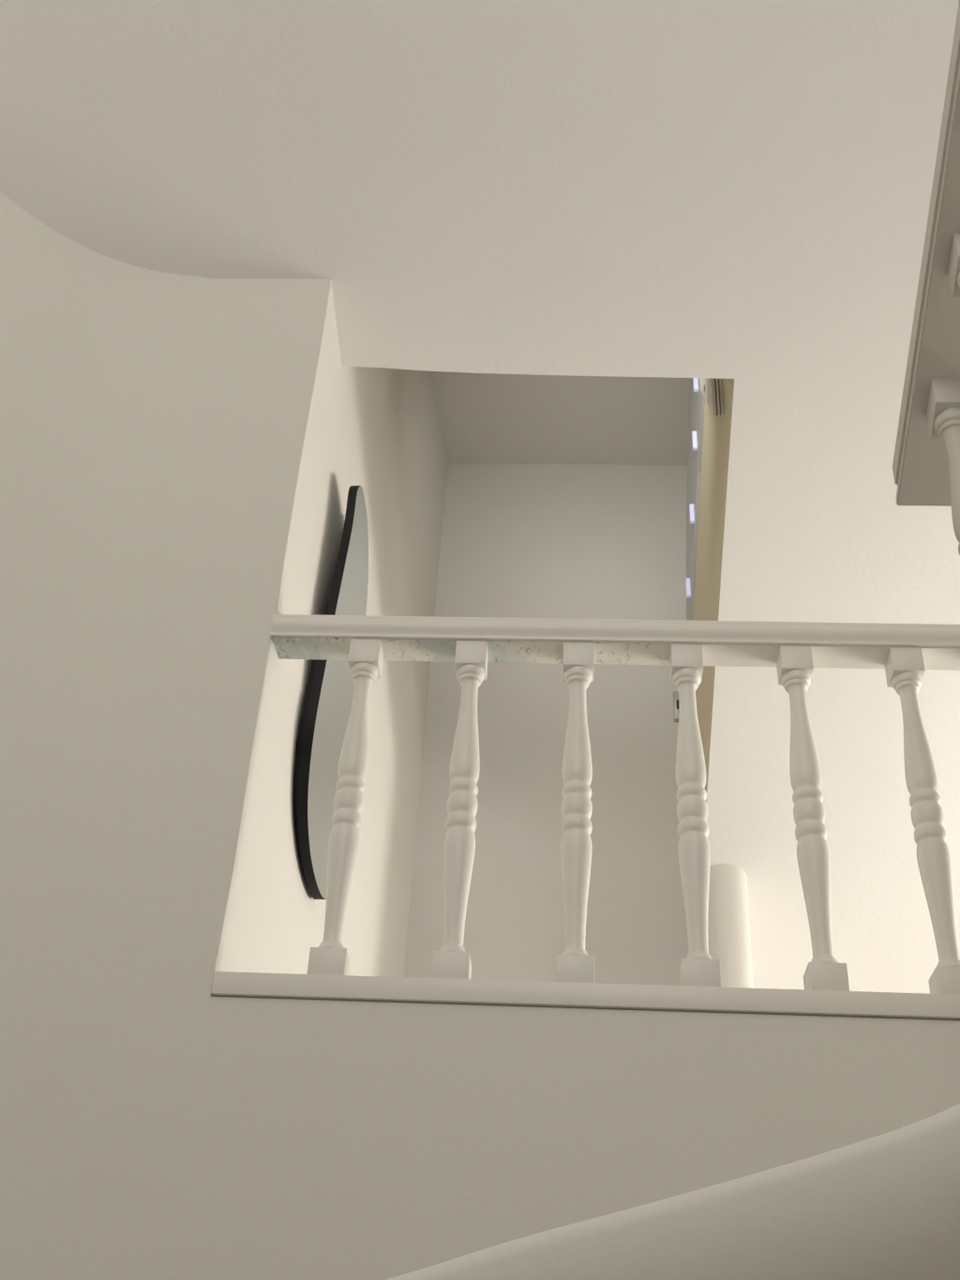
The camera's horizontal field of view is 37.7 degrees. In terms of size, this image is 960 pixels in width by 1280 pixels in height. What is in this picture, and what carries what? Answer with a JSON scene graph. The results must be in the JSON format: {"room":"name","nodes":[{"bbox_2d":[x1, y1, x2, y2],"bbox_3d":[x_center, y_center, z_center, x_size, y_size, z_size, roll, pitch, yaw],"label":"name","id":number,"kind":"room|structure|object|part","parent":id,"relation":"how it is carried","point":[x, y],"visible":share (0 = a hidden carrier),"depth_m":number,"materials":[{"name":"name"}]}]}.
{"room":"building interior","nodes":[
{"label":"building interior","id":0,"kind":"room"},
{"bbox_2d":[210,281,447,995],"bbox_3d":[-0.318,0.050,3.660,0.154,3.050,1.894,-1,-36,7],"label":"wall","id":1,"kind":"structure","parent":0,"point":[378,430],"depth_m":3.32,"materials":[{"name":"beige paint"}]},
{"bbox_2d":[292,485,368,899],"bbox_3d":[-0.300,0.102,2.949,0.065,0.877,0.346,1,-36,4],"label":"wall mirror","id":2,"kind":"object","parent":1,"relation":"attached to","point":[330,688],"visible":0.76,"depth_m":2.79,"materials":[{"name":"black mirror"}]},
{"bbox_2d":[0,0,959,993],"bbox_3d":[1.415,-1.509,2.989,6.000,4.472,7.000,1,-36,4],"label":"ceiling","id":3,"kind":"structure","parent":0,"point":[738,192],"depth_m":3.02,"materials":[{"name":"white paint"}]},
{"bbox_2d":[699,377,724,415],"bbox_3d":[0.578,-0.617,3.513,0.030,0.369,0.222,1,-36,4],"label":"box","id":4,"kind":"object","parent":3,"relation":"attached to","point":[712,389],"visible":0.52,"depth_m":3.37,"materials":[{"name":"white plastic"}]},
{"bbox_2d":[0,191,959,1279],"bbox_3d":[-0.433,-0.416,1.518,5.690,5.600,2.599,31,-44,-33],"label":"wall","id":5,"kind":"structure","parent":0,"point":[155,1125],"depth_m":2.12,"materials":[{"name":"beige paint"}]},
{"bbox_2d":[210,614,959,1020],"bbox_3d":[0.451,0.279,2.323,1.684,0.724,0.094,1,-36,4],"label":"balustrade","id":6,"kind":"object","parent":5,"relation":"on","point":[905,652],"visible":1,"depth_m":2.31,"materials":[{"name":"white paint"}]},
{"bbox_3d":[0.434,0.560,2.125,1.683,0.036,0.088,1,-36,4],"label":"rail","id":7,"kind":"part","parent":6,"relation":"part of","materials":[{"name":"white paint"}]},
{"bbox_3d":[0.467,0.003,2.512,1.684,0.054,0.080,1,-36,4],"label":"handrail","id":8,"kind":"part","parent":6,"relation":"part of","materials":[{"name":"white paint"}]},
{"bbox_2d":[892,0,959,555],"bbox_3d":[1.004,-0.470,1.665,0.772,1.245,1.134,1,-36,4],"label":"balustrade","id":9,"kind":"object","parent":5,"relation":"on","point":[926,457],"visible":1,"depth_m":2.05,"materials":[{"name":"white paint"}]},
{"bbox_2d":[404,463,688,985],"bbox_3d":[0.101,0.562,4.130,1.200,2.810,0.120,1,-36,4],"label":"wall","id":10,"kind":"structure","parent":0,"point":[563,541],"depth_m":4.25,"materials":[{"name":"paint"}]},
{"bbox_2d":[673,691,679,721],"bbox_3d":[0.601,0.201,4.281,0.023,0.100,0.016,1,-36,4],"label":"door latch","id":11,"kind":"structure","parent":10,"relation":"in","point":[676,704],"depth_m":4.28,"materials":[{"name":"silver metal"}]},
{"bbox_2d":[431,371,690,465],"bbox_3d":[0.217,-1.062,4.357,1.350,0.100,1.640,1,-36,4],"label":"ceiling","id":12,"kind":"structure","parent":0,"point":[485,417],"depth_m":4.71,"materials":[{"name":"paint"}]},
{"bbox_2d":[386,1103,959,1279],"bbox_3d":[0.057,1.151,0.796,1.550,2.266,0.660,1,-36,4],"label":"wall","id":13,"kind":"structure","parent":0,"point":[886,1206],"depth_m":0.94,"materials":[{"name":"beige paint"}]},
{"bbox_2d":[707,863,753,988],"bbox_3d":[0.644,1.399,3.881,0.117,1.214,1.220,1,-36,4],"label":"wall partition","id":14,"kind":"structure","parent":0,"point":[729,929],"depth_m":3.62,"materials":[{"name":"beige paint"}]},
{"bbox_3d":[0.739,-0.450,3.815,0.120,1.473,1.520,1,-36,4],"label":"wall","id":15,"kind":"structure","parent":0,"visible":0},
{"bbox_2d":[685,377,705,620],"bbox_3d":[0.652,-0.423,4.103,0.082,1.090,1.010,1,-36,4],"label":"window","id":16,"kind":"structure","parent":15,"relation":"in","point":[697,399],"depth_m":4.10,"materials":[{"name":"grey paint"}]},
{"bbox_3d":[0.618,-0.154,4.171,0.012,0.066,0.012,1,-36,4],"label":"pane","id":17,"kind":"part","parent":16,"relation":"part of","materials":[{"name":"white"}]},
{"bbox_3d":[0.615,-0.366,4.082,0.012,0.066,0.012,1,-36,4],"label":"pane","id":18,"kind":"part","parent":16,"relation":"part of","materials":[{"name":"white"}]},
{"bbox_3d":[0.615,-0.571,4.027,0.012,0.066,0.012,1,-36,4],"label":"pane","id":19,"kind":"part","parent":16,"relation":"part of","materials":[{"name":"white"}]},
{"bbox_3d":[0.618,-0.737,4.027,0.012,0.066,0.012,1,-36,4],"label":"pane","id":20,"kind":"part","parent":16,"relation":"part of","materials":[{"name":"white"}]}
]}

